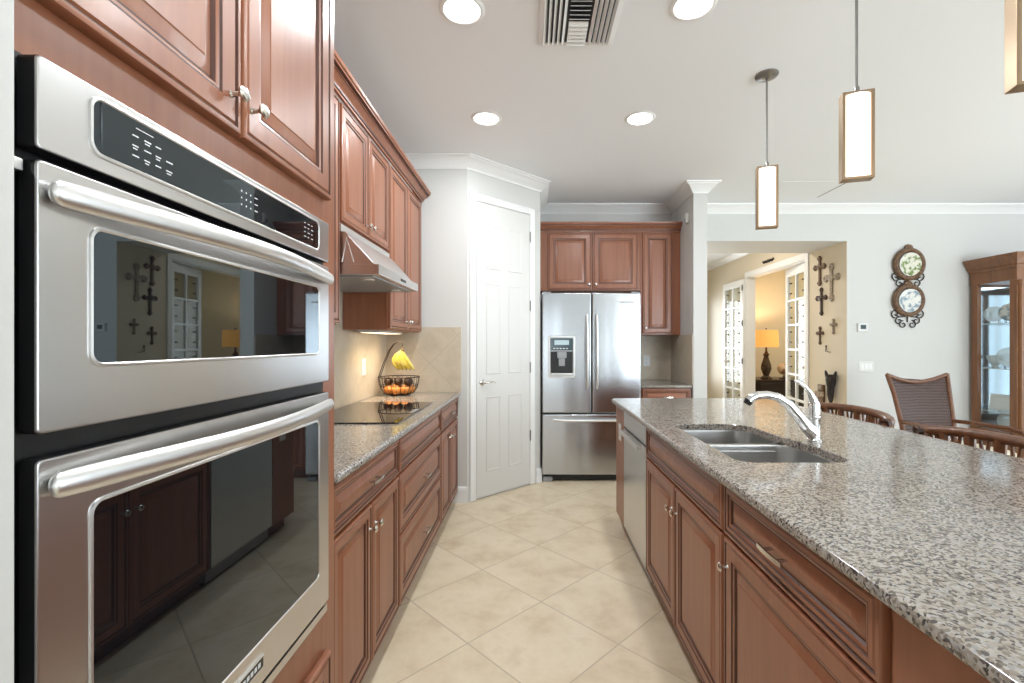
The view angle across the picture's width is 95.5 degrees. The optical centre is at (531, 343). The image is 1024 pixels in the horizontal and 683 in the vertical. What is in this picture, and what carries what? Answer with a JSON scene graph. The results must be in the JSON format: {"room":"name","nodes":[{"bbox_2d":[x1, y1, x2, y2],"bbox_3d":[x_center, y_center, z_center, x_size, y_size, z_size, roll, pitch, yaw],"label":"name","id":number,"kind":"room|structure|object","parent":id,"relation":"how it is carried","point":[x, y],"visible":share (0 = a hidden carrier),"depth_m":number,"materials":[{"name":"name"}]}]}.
{"room":"kitchen","nodes":[
{"label":"kitchen","id":0,"kind":"room"},
{"bbox_2d":[0,0,13,682],"bbox_3d":[-0.935,-0.107,-2.256,0.790,2.845,5.487,0,0,0],"label":"wall","id":1,"kind":"structure","parent":0,"point":[6,6],"depth_m":0.48,"materials":[{"name":"grey paint"}]},
{"bbox_2d":[394,169,539,501],"bbox_3d":[-0.436,-0.107,4.381,0.670,2.845,2.022,0,0,44],"label":"wall","id":2,"kind":"structure","parent":0,"point":[445,213],"depth_m":3.84,"materials":[{"name":"grey paint"}]},
{"bbox_2d":[343,164,420,332],"bbox_3d":[-1.035,-0.620,3.375,0.332,1.066,0.848,0,0,0],"label":"upper cabinet","id":3,"kind":"object","parent":2,"relation":"attached to","point":[383,311],"visible":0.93,"depth_m":3.12,"materials":[{"name":"brown wood"}]},
{"bbox_2d":[358,330,401,333],"bbox_3d":[-1.090,-0.079,3.380,0.140,0.016,0.560,0,0,0],"label":"light","id":4,"kind":"object","parent":3,"relation":"attached to","point":[361,331],"visible":1,"depth_m":3.14,"materials":[{"name":"white plastic"}]},
{"bbox_2d":[334,291,460,408],"bbox_3d":[-0.897,-0.082,2.625,0.625,0.966,2.430,0,0,0],"label":"backsplash","id":5,"kind":"structure","parent":2,"relation":"attached to","point":[434,353],"depth_m":3.83,"materials":[{"name":"tile"}]},
{"bbox_2d":[361,359,365,375],"bbox_3d":[-1.197,0.170,3.315,0.010,0.120,0.075,0,0,0],"label":"wall outlet","id":6,"kind":"object","parent":5,"relation":"attached to","point":[363,361],"visible":1,"depth_m":3.30,"materials":[{"name":"white plastic"}]},
{"bbox_2d":[452,487,466,502],"bbox_3d":[-0.618,1.249,3.832,0.165,0.132,0.016,0,0,0],"label":"baseboard","id":7,"kind":"structure","parent":2,"relation":"attached to","point":[461,495],"depth_m":3.82,"materials":[{"name":"white paint"}]},
{"bbox_2d":[469,192,534,501],"bbox_3d":[-0.244,0.029,4.107,0.748,2.571,0.018,0,0,-44],"label":"trim","id":8,"kind":"structure","parent":2,"relation":"attached to","point":[473,197],"depth_m":3.88,"materials":[{"name":"white paint"}]},
{"bbox_2d":[476,201,530,498],"bbox_3d":[-0.223,0.056,4.091,0.624,2.491,0.068,0,0,-44],"label":"door","id":9,"kind":"structure","parent":2,"relation":"in","point":[503,236],"depth_m":4.09,"materials":[{"name":"white paint"}]},
{"bbox_2d":[536,453,541,482],"bbox_3d":[0.065,1.249,4.763,0.061,0.132,0.774,0,0,0],"label":"baseboard","id":10,"kind":"structure","parent":2,"relation":"attached to","point":[538,470],"depth_m":4.40,"materials":[{"name":"white paint"}]},
{"bbox_2d":[361,464,702,682],"bbox_3d":[3.125,1.345,2.200,8.950,0.060,14.600,0,0,0],"label":"floor","id":11,"kind":"structure","parent":0,"point":[544,581],"depth_m":2.34,"materials":[{"name":"tile"}]},
{"bbox_2d":[14,0,333,682],"bbox_3d":[-0.863,-0.037,0.980,0.675,2.705,0.980,0,0,0],"label":"tall cabinet","id":12,"kind":"object","parent":11,"relation":"on","point":[249,84],"visible":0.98,"depth_m":0.90,"materials":[{"name":"brown wood"}]},
{"bbox_2d":[14,50,333,682],"bbox_3d":[-0.822,0.205,0.899,0.656,1.076,0.813,0,0,0],"label":"double wall oven","id":13,"kind":"object","parent":12,"relation":"in","point":[171,306],"visible":0.99,"depth_m":0.69,"materials":[{"name":"silver metal"}]},
{"bbox_2d":[334,439,398,682],"bbox_3d":[-0.889,0.874,1.778,0.622,0.883,0.731,0,0,0],"label":"base cabinet","id":14,"kind":"object","parent":11,"relation":"on","point":[366,501],"visible":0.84,"depth_m":1.72,"materials":[{"name":"brown wood"}]},
{"bbox_2d":[397,409,440,605],"bbox_3d":[-0.889,0.874,2.638,0.622,0.883,0.983,0,0,0],"label":"base cabinet","id":15,"kind":"object","parent":11,"relation":"on","point":[419,474],"visible":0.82,"depth_m":2.48,"materials":[{"name":"brown wood"}]},
{"bbox_2d":[440,397,457,522],"bbox_3d":[-0.889,0.874,3.480,0.622,0.883,0.698,0,0,0],"label":"base cabinet","id":16,"kind":"object","parent":11,"relation":"on","point":[449,422],"visible":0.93,"depth_m":3.44,"materials":[{"name":"brown wood"}]},
{"bbox_2d":[334,392,459,483],"bbox_3d":[-0.895,0.416,2.621,0.610,0.030,2.418,0,0,0],"label":"countertop","id":17,"kind":"structure","parent":16,"relation":"on","point":[355,445],"depth_m":2.08,"materials":[{"name":"stone"}]},
{"bbox_2d":[334,402,432,423],"bbox_3d":[-0.922,0.397,2.715,0.515,0.007,0.810,0,0,0],"label":"cooktop","id":18,"kind":"object","parent":17,"relation":"in","point":[357,412],"visible":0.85,"depth_m":2.65,"materials":[{"name":"black glass"}]},
{"bbox_2d":[378,342,419,395],"bbox_3d":[-1.035,0.192,3.620,0.316,0.412,0.316,0,0,0],"label":"fruit basket","id":19,"kind":"object","parent":17,"relation":"on","point":[379,376],"visible":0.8,"depth_m":3.59,"materials":[{"name":"brown metal"}]},
{"bbox_2d":[384,385,391,393],"bbox_3d":[-1.097,0.354,3.562,0.072,0.070,0.071,0,0,0],"label":"orange","id":20,"kind":"object","parent":19,"relation":"in","point":[389,387],"visible":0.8,"depth_m":3.54,"materials":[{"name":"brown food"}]},
{"bbox_2d":[391,385,399,394],"bbox_3d":[-1.035,0.355,3.537,0.072,0.070,0.071,0,0,0],"label":"orange","id":21,"kind":"object","parent":19,"relation":"in","point":[395,388],"visible":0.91,"depth_m":3.51,"materials":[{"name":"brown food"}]},
{"bbox_2d":[378,375,419,395],"bbox_3d":[-1.035,0.328,3.620,0.316,0.140,0.316,0,0,0],"label":"wire bowl","id":22,"kind":"object","parent":19,"relation":"on","point":[379,376],"depth_m":3.55,"materials":[{"name":"brown metal"}]},
{"bbox_2d":[392,347,414,369],"bbox_3d":[-0.999,0.118,3.594,0.179,0.186,0.060,0,0,0],"label":"banana bunch","id":23,"kind":"object","parent":19,"relation":"hanging from","point":[400,360],"visible":1,"depth_m":3.59,"materials":[{"name":"yellow food"}]},
{"bbox_2d":[401,385,409,393],"bbox_3d":[-0.973,0.354,3.562,0.072,0.070,0.071,0,0,0],"label":"orange","id":24,"kind":"object","parent":19,"relation":"in","point":[403,389],"visible":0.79,"depth_m":3.54,"materials":[{"name":"brown food"}]},
{"bbox_2d":[409,385,414,392],"bbox_3d":[-0.947,0.353,3.632,0.072,0.070,0.071,0,0,0],"label":"orange","id":25,"kind":"object","parent":19,"relation":"in","point":[412,386],"visible":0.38,"depth_m":3.61,"materials":[{"name":"brown food"}]},
{"bbox_2d":[403,377,412,385],"bbox_3d":[-0.961,0.296,3.594,0.069,0.070,0.099,0,0,19],"label":"avocado","id":26,"kind":"object","parent":25,"relation":"on","point":[407,380],"visible":0.87,"depth_m":3.57,"materials":[{"name":"brown food"}]},
{"bbox_3d":[-1.123,0.353,3.632,0.072,0.070,0.071,0,0,0],"label":"orange","id":27,"kind":"object","parent":19,"relation":"in","visible":0},
{"bbox_2d":[384,377,392,385],"bbox_3d":[-1.107,0.296,3.588,0.069,0.070,0.099,0,0,-19],"label":"avocado","id":28,"kind":"object","parent":27,"relation":"on","point":[389,382],"visible":0.82,"depth_m":3.56,"materials":[{"name":"brown food"}]},
{"bbox_3d":[-1.035,0.357,3.620,0.072,0.070,0.071,0,0,0],"label":"orange","id":29,"kind":"object","parent":19,"relation":"in","visible":0},
{"bbox_2d":[394,377,402,385],"bbox_3d":[-1.033,0.293,3.583,0.070,0.070,0.102,0,0,0],"label":"avocado","id":30,"kind":"object","parent":29,"relation":"on","point":[398,382],"visible":0.9,"depth_m":3.56,"materials":[{"name":"brown food"}]},
{"bbox_2d":[541,292,640,480],"bbox_3d":[0.562,0.412,4.739,0.937,1.806,0.802,0,0,0],"label":"refrigerator","id":31,"kind":"object","parent":11,"relation":"on","point":[591,343],"visible":0.92,"depth_m":4.40,"materials":[{"name":"grey metal"}]},
{"bbox_2d":[616,406,623,525],"bbox_3d":[0.979,0.874,3.241,0.733,0.883,0.277,0,0,0],"label":"base cabinet","id":32,"kind":"object","parent":11,"relation":"on","point":[619,412],"visible":0.19,"depth_m":3.21,"materials":[{"name":"brown wood"}]},
{"bbox_2d":[620,412,651,582],"bbox_3d":[0.911,0.872,2.801,0.678,0.863,0.592,0,0,0],"label":"dishwasher","id":33,"kind":"object","parent":11,"relation":"on","point":[634,432],"visible":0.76,"depth_m":2.74,"materials":[{"name":"grey metal"}]},
{"bbox_2d":[641,388,690,397],"bbox_3d":[1.299,0.874,4.804,0.478,0.883,0.712,0,0,0],"label":"base cabinet","id":34,"kind":"object","parent":11,"relation":"on","point":[645,392],"visible":0.23,"depth_m":4.48,"materials":[{"name":"brown wood"}]},
{"bbox_2d":[641,380,691,387],"bbox_3d":[1.292,0.416,4.813,0.494,0.030,0.696,0,0,0],"label":"countertop","id":35,"kind":"structure","parent":34,"relation":"on","point":[644,383],"depth_m":4.53,"materials":[{"name":"stone"}]},
{"bbox_2d":[646,428,782,682],"bbox_3d":[0.962,0.874,1.995,0.766,0.883,1.004,0,0,0],"label":"base cabinet","id":36,"kind":"object","parent":11,"relation":"on","point":[685,534],"visible":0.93,"depth_m":1.82,"materials":[{"name":"brown wood"}]},
{"bbox_2d":[755,377,803,406],"bbox_3d":[4.465,0.974,8.422,1.090,0.683,0.696,0,0,0],"label":"chest","id":37,"kind":"object","parent":11,"relation":"on","point":[776,385],"visible":0.25,"depth_m":8.11,"materials":[{"name":"black wood"}]},
{"bbox_2d":[755,328,778,378],"bbox_3d":[4.190,0.179,8.320,0.410,0.906,0.410,0,0,0],"label":"table lamp","id":38,"kind":"object","parent":37,"relation":"on","point":[763,338],"visible":0.98,"depth_m":8.21,"materials":[{"name":"brown metal"}]},
{"bbox_2d":[777,362,790,378],"bbox_3d":[4.470,0.480,8.250,0.210,0.302,0.209,0,0,33],"label":"desk globe","id":39,"kind":"object","parent":37,"relation":"on","point":[781,367],"visible":0.73,"depth_m":8.21,"materials":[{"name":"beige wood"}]},
{"bbox_2d":[717,486,892,682],"bbox_3d":[0.962,0.874,1.149,0.767,0.883,0.684,0,0,0],"label":"base cabinet","id":40,"kind":"object","parent":11,"relation":"on","point":[791,616],"visible":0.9,"depth_m":1.10,"materials":[{"name":"brown wood"}]},
{"bbox_2d":[808,402,894,427],"bbox_3d":[1.667,0.838,2.640,0.467,0.957,0.677,0,0,0],"label":"bar stool","id":41,"kind":"object","parent":11,"relation":"on","point":[874,416],"visible":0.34,"depth_m":2.65,"materials":[{"name":"wood"}]},
{"bbox_2d":[893,610,990,682],"bbox_3d":[0.984,0.874,0.252,0.723,0.883,1.104,0,0,0],"label":"base cabinet","id":42,"kind":"object","parent":11,"relation":"on","point":[917,658],"visible":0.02,"depth_m":0.74,"materials":[{"name":"brown wood"}]},
{"bbox_2d":[612,398,1023,682],"bbox_3d":[1.147,0.416,1.540,1.145,0.030,3.740,0,0,0],"label":"countertop","id":43,"kind":"structure","parent":42,"relation":"on","point":[932,528],"depth_m":1.14,"materials":[{"name":"stone"}]},
{"bbox_2d":[684,430,835,462],"bbox_3d":[0.899,0.528,1.938,0.434,0.194,0.781,0,0,0],"label":"sink","id":44,"kind":"object","parent":43,"relation":"in","point":[738,445],"visible":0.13,"depth_m":1.97,"materials":[{"name":"silver metal"}]},
{"bbox_2d":[684,430,777,443],"bbox_3d":[0.884,0.528,2.156,0.405,0.194,0.343,0,0,0],"label":"basin","id":45,"kind":"object","parent":44,"relation":"in","point":[707,436],"depth_m":2.31,"materials":[{"name":"silver metal"}]},
{"bbox_2d":[708,444,835,462],"bbox_3d":[0.899,0.518,1.766,0.434,0.174,0.438,0,0,0],"label":"basin","id":46,"kind":"object","parent":44,"relation":"in","point":[755,453],"depth_m":1.97,"materials":[{"name":"silver metal"}]},
{"bbox_2d":[743,380,821,441],"bbox_3d":[1.033,0.275,1.918,0.319,0.252,0.059,0,0,0],"label":"kitchen faucet","id":47,"kind":"object","parent":43,"relation":"on","point":[810,425],"visible":1,"depth_m":1.90,"materials":[{"name":"silver metal"}]},
{"bbox_2d":[885,373,1023,458],"bbox_3d":[3.417,0.787,3.797,0.636,1.056,0.677,0,0,-5],"label":"armchair","id":48,"kind":"object","parent":11,"relation":"on","point":[929,401],"visible":0.44,"depth_m":4.04,"materials":[{"name":"wood"}]},
{"bbox_2d":[912,425,1023,457],"bbox_3d":[1.670,0.838,1.825,0.467,0.957,0.677,0,0,0],"label":"bar stool","id":49,"kind":"object","parent":11,"relation":"on","point":[1001,441],"visible":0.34,"depth_m":1.94,"materials":[{"name":"wood"}]},
{"bbox_2d":[963,251,1023,452],"bbox_3d":[5.450,0.205,4.861,1.356,2.220,0.578,0,0,0],"label":"china cabinet","id":50,"kind":"object","parent":11,"relation":"on","point":[997,280],"visible":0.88,"depth_m":5.07,"materials":[{"name":"brown wood"}]},
{"bbox_2d":[983,306,1001,322],"bbox_3d":[4.980,-0.302,5.006,0.128,0.193,0.140,0,0,0],"label":"glass plate","id":51,"kind":"object","parent":50,"relation":"on","point":[991,313],"visible":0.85,"depth_m":5.03,"materials":[{"name":"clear glass"}]},
{"bbox_2d":[985,355,999,367],"bbox_3d":[4.990,0.197,5.010,0.150,0.135,0.149,0,0,0],"label":"glass bowl","id":52,"kind":"object","parent":50,"relation":"on","point":[991,359],"visible":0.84,"depth_m":4.99,"materials":[{"name":"clear glass"}]},
{"bbox_2d":[981,287,1009,423],"bbox_3d":[5.450,0.135,5.133,1.100,1.520,0.004,0,0,0],"label":"glass door","id":53,"kind":"structure","parent":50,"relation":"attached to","point":[994,337],"depth_m":5.13,"materials":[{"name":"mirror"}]},
{"bbox_2d":[982,409,1009,413],"bbox_3d":[5.450,0.724,4.895,1.108,0.008,0.330,0,0,0],"label":"glass shelf","id":54,"kind":"object","parent":50,"relation":"attached to","point":[1005,412],"depth_m":4.91,"materials":[{"name":"clear glass"}]},
{"bbox_2d":[984,368,1009,369],"bbox_3d":[5.450,0.269,4.895,1.108,0.008,0.330,0,0,0],"label":"glass shelf","id":55,"kind":"object","parent":50,"relation":"attached to","point":[984,368],"depth_m":4.89,"materials":[{"name":"clear glass"}]},
{"bbox_2d":[988,393,1009,411],"bbox_3d":[4.985,0.630,4.929,0.095,0.177,0.232,0,0,0],"label":"platter","id":56,"kind":"object","parent":50,"relation":"on","point":[1000,402],"visible":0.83,"depth_m":4.95,"materials":[{"name":"white ceramic"}]},
{"bbox_2d":[996,347,1009,367],"bbox_3d":[4.990,0.156,4.853,0.098,0.233,0.210,0,0,-37],"label":"glass plate","id":57,"kind":"object","parent":50,"relation":"on","point":[1003,355],"visible":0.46,"depth_m":4.89,"materials":[{"name":"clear glass"}]},
{"bbox_2d":[997,413,1009,425],"bbox_3d":[4.990,0.826,4.866,0.128,0.193,0.140,0,0,0],"label":"glass plate","id":58,"kind":"object","parent":50,"relation":"on","point":[1002,419],"visible":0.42,"depth_m":4.90,"materials":[{"name":"clear glass"}]},
{"bbox_2d":[998,303,1009,322],"bbox_3d":[4.990,-0.312,4.843,0.098,0.213,0.190,0,0,-37],"label":"plate","id":59,"kind":"object","parent":50,"relation":"on","point":[1004,311],"visible":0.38,"depth_m":4.88,"materials":[{"name":"white ceramic"}]},
{"bbox_2d":[334,0,1023,263],"bbox_3d":[3.125,-1.560,2.200,8.950,0.060,14.600,0,0,0],"label":"ceiling","id":60,"kind":"structure","parent":0,"point":[947,130],"depth_m":2.81,"materials":[{"name":"white paint"}]},
{"bbox_2d":[439,0,484,24],"bbox_3d":[-0.320,-1.525,2.130,0.210,0.008,0.210,0,0,0],"label":"recessed light","id":61,"kind":"object","parent":60,"relation":"in","point":[461,12],"visible":1,"depth_m":2.13,"materials":[{"name":"white paint"}]},
{"bbox_2d":[471,111,501,125],"bbox_3d":[-0.310,-1.525,3.160,0.210,0.008,0.210,0,0,0],"label":"recessed light","id":62,"kind":"object","parent":60,"relation":"in","point":[485,118],"visible":1,"depth_m":3.15,"materials":[{"name":"white paint"}]},
{"bbox_2d":[538,0,623,45],"bbox_3d":[0.222,-1.521,2.193,0.377,0.016,0.377,0,0,0],"label":"ceiling vent","id":63,"kind":"object","parent":60,"relation":"in","point":[561,22],"visible":1,"depth_m":2.21,"materials":[{"name":"white metal"}]},
{"bbox_2d":[624,111,655,125],"bbox_3d":[0.735,-1.525,3.160,0.210,0.008,0.210,0,0,0],"label":"recessed light","id":64,"kind":"object","parent":60,"relation":"in","point":[638,118],"visible":1,"depth_m":3.15,"materials":[{"name":"white paint"}]},
{"bbox_2d":[669,0,717,20],"bbox_3d":[0.728,-1.525,2.100,0.210,0.008,0.210,0,0,0],"label":"recessed light","id":65,"kind":"object","parent":60,"relation":"in","point":[683,10],"visible":1,"depth_m":2.12,"materials":[{"name":"white paint"}]},
{"bbox_2d":[755,68,778,229],"bbox_3d":[1.338,-1.093,2.650,0.124,0.875,0.124,0,0,18],"label":"pendant light","id":66,"kind":"object","parent":60,"relation":"hanging from","point":[767,176],"visible":1,"depth_m":2.63,"materials":[{"name":"white glass"}]},
{"bbox_2d":[779,181,845,197],"bbox_3d":[2.677,-1.528,4.620,0.634,0.004,0.500,0,0,0],"label":"attic hatch","id":67,"kind":"object","parent":60,"relation":"attached to","point":[817,189],"visible":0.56,"depth_m":4.59,"materials":[{"name":"white paint"}]},
{"bbox_2d":[839,0,874,183],"bbox_3d":[1.305,-1.093,1.870,0.124,0.875,0.124,0,0,18],"label":"pendant light","id":68,"kind":"object","parent":60,"relation":"hanging from","point":[857,106],"visible":1,"depth_m":1.84,"materials":[{"name":"white glass"}]},
{"bbox_2d":[1004,0,1023,93],"bbox_3d":[1.290,-1.093,1.185,0.124,0.875,0.124,0,0,18],"label":"pendant light","id":69,"kind":"object","parent":60,"relation":"hanging from","point":[1013,9],"visible":1,"depth_m":1.19,"materials":[{"name":"beige glass"}]},
{"bbox_2d":[671,193,706,397],"bbox_3d":[1.615,-0.107,4.815,0.134,2.845,0.710,0,0,0],"label":"wall column","id":70,"kind":"structure","parent":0,"point":[693,234],"depth_m":4.46,"materials":[{"name":"grey paint"}]},
{"bbox_2d":[684,213,688,223],"bbox_3d":[1.530,-1.238,4.607,0.036,0.095,0.065,0,0,0],"label":"sensor","id":71,"kind":"object","parent":70,"relation":"attached to","point":[686,216],"visible":1,"depth_m":4.58,"materials":[{"name":"white plastic"}]},
{"bbox_2d":[707,241,846,416],"bbox_3d":[3.560,-0.107,7.236,0.120,2.845,4.129,0,0,0],"label":"wall","id":72,"kind":"structure","parent":0,"point":[834,359],"depth_m":5.82,"materials":[{"name":"beige paint"}]},
{"bbox_2d":[707,253,750,270],"bbox_3d":[3.450,-1.484,7.585,0.100,0.092,3.430,0,0,0],"label":"trim","id":73,"kind":"structure","parent":72,"relation":"attached to","point":[731,257],"depth_m":8.30,"materials":[{"name":"white paint"}]},
{"bbox_2d":[721,279,744,397],"bbox_3d":[3.432,0.127,7.980,0.094,2.353,0.800,0,0,0],"label":"door","id":74,"kind":"structure","parent":72,"relation":"in","point":[740,283],"depth_m":7.97,"materials":[{"name":"white paint"}]},
{"bbox_2d":[762,257,773,263],"bbox_3d":[3.492,-1.218,6.882,0.014,0.059,0.340,0,0,0],"label":"plaque","id":75,"kind":"object","parent":72,"relation":"attached to","point":[771,259],"visible":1,"depth_m":6.88,"materials":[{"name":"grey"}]},
{"bbox_2d":[745,253,808,407],"bbox_3d":[3.551,0.080,6.746,0.138,2.470,1.748,0,0,0],"label":"trim","id":76,"kind":"structure","parent":72,"relation":"attached to","point":[750,276],"depth_m":7.36,"materials":[{"name":"white paint"}]},
{"bbox_2d":[785,263,803,405],"bbox_3d":[3.588,0.127,6.352,0.094,2.353,0.780,0,0,11],"label":"door","id":77,"kind":"structure","parent":72,"relation":"in","point":[795,271],"depth_m":6.45,"materials":[{"name":"white paint"}]},
{"bbox_2d":[813,256,826,285],"bbox_3d":[3.483,-0.877,5.641,0.032,0.366,0.241,0,0,0],"label":"wall cross","id":78,"kind":"object","parent":72,"relation":"attached to","point":[819,266],"visible":1,"depth_m":5.63,"materials":[{"name":"brown wood"}]},
{"bbox_2d":[815,384,824,401],"bbox_3d":[3.474,0.633,5.602,0.049,0.275,0.170,0,0,0],"label":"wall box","id":79,"kind":"object","parent":72,"relation":"attached to","point":[820,393],"visible":0.76,"depth_m":5.57,"materials":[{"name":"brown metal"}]},
{"bbox_2d":[816,326,823,344],"bbox_3d":[3.483,-0.095,5.641,0.032,0.224,0.148,0,0,0],"label":"wall cross","id":80,"kind":"object","parent":72,"relation":"attached to","point":[819,332],"visible":1,"depth_m":5.63,"materials":[{"name":"brown wood"}]},
{"bbox_2d":[815,287,827,315],"bbox_3d":[3.483,-0.504,5.612,0.032,0.342,0.224,0,0,0],"label":"wall cross","id":81,"kind":"object","parent":72,"relation":"attached to","point":[820,297],"visible":1,"depth_m":5.60,"materials":[{"name":"brown metal"}]},
{"bbox_2d":[825,370,836,402],"bbox_3d":[3.450,0.509,5.371,0.105,0.384,0.208,0,0,0],"label":"wall sculpture","id":82,"kind":"object","parent":72,"relation":"attached to","point":[830,379],"visible":0.95,"depth_m":5.34,"materials":[{"name":"brown metal"}]},
{"bbox_2d":[823,263,839,301],"bbox_3d":[3.483,-0.709,5.425,0.032,0.448,0.296,0,0,0],"label":"wall cross","id":83,"kind":"object","parent":72,"relation":"attached to","point":[830,277],"visible":1,"depth_m":5.41,"materials":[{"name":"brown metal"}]},
{"bbox_2d":[829,319,836,333],"bbox_3d":[3.483,-0.195,5.389,0.032,0.185,0.122,0,0,0],"label":"wall cross","id":84,"kind":"object","parent":72,"relation":"attached to","point":[832,324],"visible":1,"depth_m":5.38,"materials":[{"name":"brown metal"}]},
{"bbox_2d":[755,267,803,377],"bbox_3d":[5.110,-0.107,7.205,2.980,2.845,3.830,0,0,0],"label":"wall","id":85,"kind":"structure","parent":0,"point":[770,288],"depth_m":9.00,"materials":[{"name":"beige paint"}]},
{"bbox_2d":[540,214,1023,452],"bbox_3d":[3.789,-0.107,5.520,7.421,2.845,0.700,0,0,0],"label":"wall","id":86,"kind":"structure","parent":0,"point":[940,343],"depth_m":5.17,"materials":[{"name":"grey paint"}]},
{"bbox_2d":[540,232,639,293],"bbox_3d":[0.605,-0.854,4.983,1.048,0.614,0.369,0,0,0],"label":"upper cabinet","id":87,"kind":"object","parent":86,"relation":"attached to","point":[570,262],"visible":0.96,"depth_m":4.83,"materials":[{"name":"brown wood"}]},
{"bbox_2d":[540,222,681,231],"bbox_3d":[0.814,-1.206,4.809,1.462,0.088,0.072,0,0,0],"label":"crown molding","id":88,"kind":"structure","parent":87,"relation":"attached to","point":[544,226],"depth_m":4.81,"materials":[{"name":"brown wood"}]},
{"bbox_2d":[639,232,679,334],"bbox_3d":[1.339,-0.624,4.983,0.415,1.074,0.369,0,0,0],"label":"upper cabinet","id":89,"kind":"object","parent":86,"relation":"attached to","point":[659,251],"visible":0.94,"depth_m":4.83,"materials":[{"name":"brown wood"}]},
{"bbox_2d":[641,334,692,384],"bbox_3d":[1.294,0.158,4.820,0.508,0.486,0.700,0,0,0],"label":"backsplash","id":90,"kind":"structure","parent":86,"relation":"attached to","point":[671,357],"depth_m":5.16,"materials":[{"name":"tile"}]},
{"bbox_2d":[643,355,649,365],"bbox_3d":[1.272,0.195,5.157,0.075,0.120,0.010,0,0,0],"label":"wall outlet","id":91,"kind":"object","parent":90,"relation":"attached to","point":[646,358],"visible":1,"depth_m":5.16,"materials":[{"name":"white plastic"}]},
{"bbox_2d":[382,153,1023,213],"bbox_3d":[3.145,-1.484,4.455,8.710,0.092,1.430,0,0,0],"label":"trim","id":92,"kind":"structure","parent":86,"relation":"attached to","point":[469,161],"depth_m":5.09,"materials":[{"name":"white paint"}]},
{"bbox_2d":[857,323,867,331],"bbox_3d":[3.669,-0.176,5.158,0.116,0.096,0.024,0,0,0],"label":"thermostat","id":93,"kind":"object","parent":86,"relation":"attached to","point":[861,327],"visible":1,"depth_m":5.15,"materials":[{"name":"white plastic"}]},
{"bbox_2d":[859,361,873,371],"bbox_3d":[3.713,0.258,5.165,0.165,0.118,0.010,0,0,0],"label":"light switch","id":94,"kind":"object","parent":86,"relation":"attached to","point":[864,366],"visible":1,"depth_m":5.16,"materials":[{"name":"white plastic"}]},
{"bbox_2d":[891,244,925,327],"bbox_3d":[4.167,-0.635,5.140,0.370,0.927,0.051,0,0,0],"label":"plate rack","id":95,"kind":"object","parent":86,"relation":"attached to","point":[908,248],"visible":1,"depth_m":5.12,"materials":[{"name":"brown metal"}]},
{"bbox_2d":[899,289,920,311],"bbox_3d":[4.176,-0.470,5.133,0.260,0.260,0.018,0,0,0],"label":"plate","id":96,"kind":"object","parent":95,"relation":"in","point":[910,299],"visible":1,"depth_m":5.13,"materials":[{"name":"white ceramic"}]},
{"bbox_2d":[900,253,921,275],"bbox_3d":[4.181,-0.870,5.133,0.260,0.260,0.018,0,0,0],"label":"plate","id":97,"kind":"object","parent":95,"relation":"in","point":[910,263],"visible":1,"depth_m":5.13,"materials":[{"name":"white ceramic"}]},
{"bbox_3d":[-1.270,-0.108,2.163,0.120,2.845,3.353,0,0,0],"label":"wall","id":98,"kind":"structure","parent":0,"visible":0},
{"bbox_2d":[334,94,338,324],"bbox_3d":[-1.035,-0.620,1.796,0.332,1.066,0.786,0,0,0],"label":"upper cabinet","id":99,"kind":"object","parent":98,"relation":"attached to","point":[336,100],"visible":0.05,"depth_m":2.14,"materials":[{"name":"brown wood"}]},
{"bbox_2d":[339,102,388,251],"bbox_3d":[-1.039,-0.864,2.570,0.340,0.578,0.758,0,0,0],"label":"upper cabinet","id":100,"kind":"object","parent":98,"relation":"attached to","point":[363,169],"visible":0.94,"depth_m":2.46,"materials":[{"name":"brown wood"}]},
{"bbox_2d":[339,223,417,291],"bbox_3d":[-0.959,-0.440,2.570,0.480,0.254,0.750,0,0,0],"label":"range hood","id":101,"kind":"object","parent":100,"relation":"attached to","point":[364,266],"visible":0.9,"depth_m":2.33,"materials":[{"name":"silver metal"}]},
{"bbox_2d":[334,49,430,202],"bbox_3d":[-1.016,-1.198,2.637,0.367,0.088,2.470,0,0,0],"label":"crown molding","id":102,"kind":"structure","parent":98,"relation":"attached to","point":[346,87],"depth_m":2.54,"materials":[{"name":"brown wood"}]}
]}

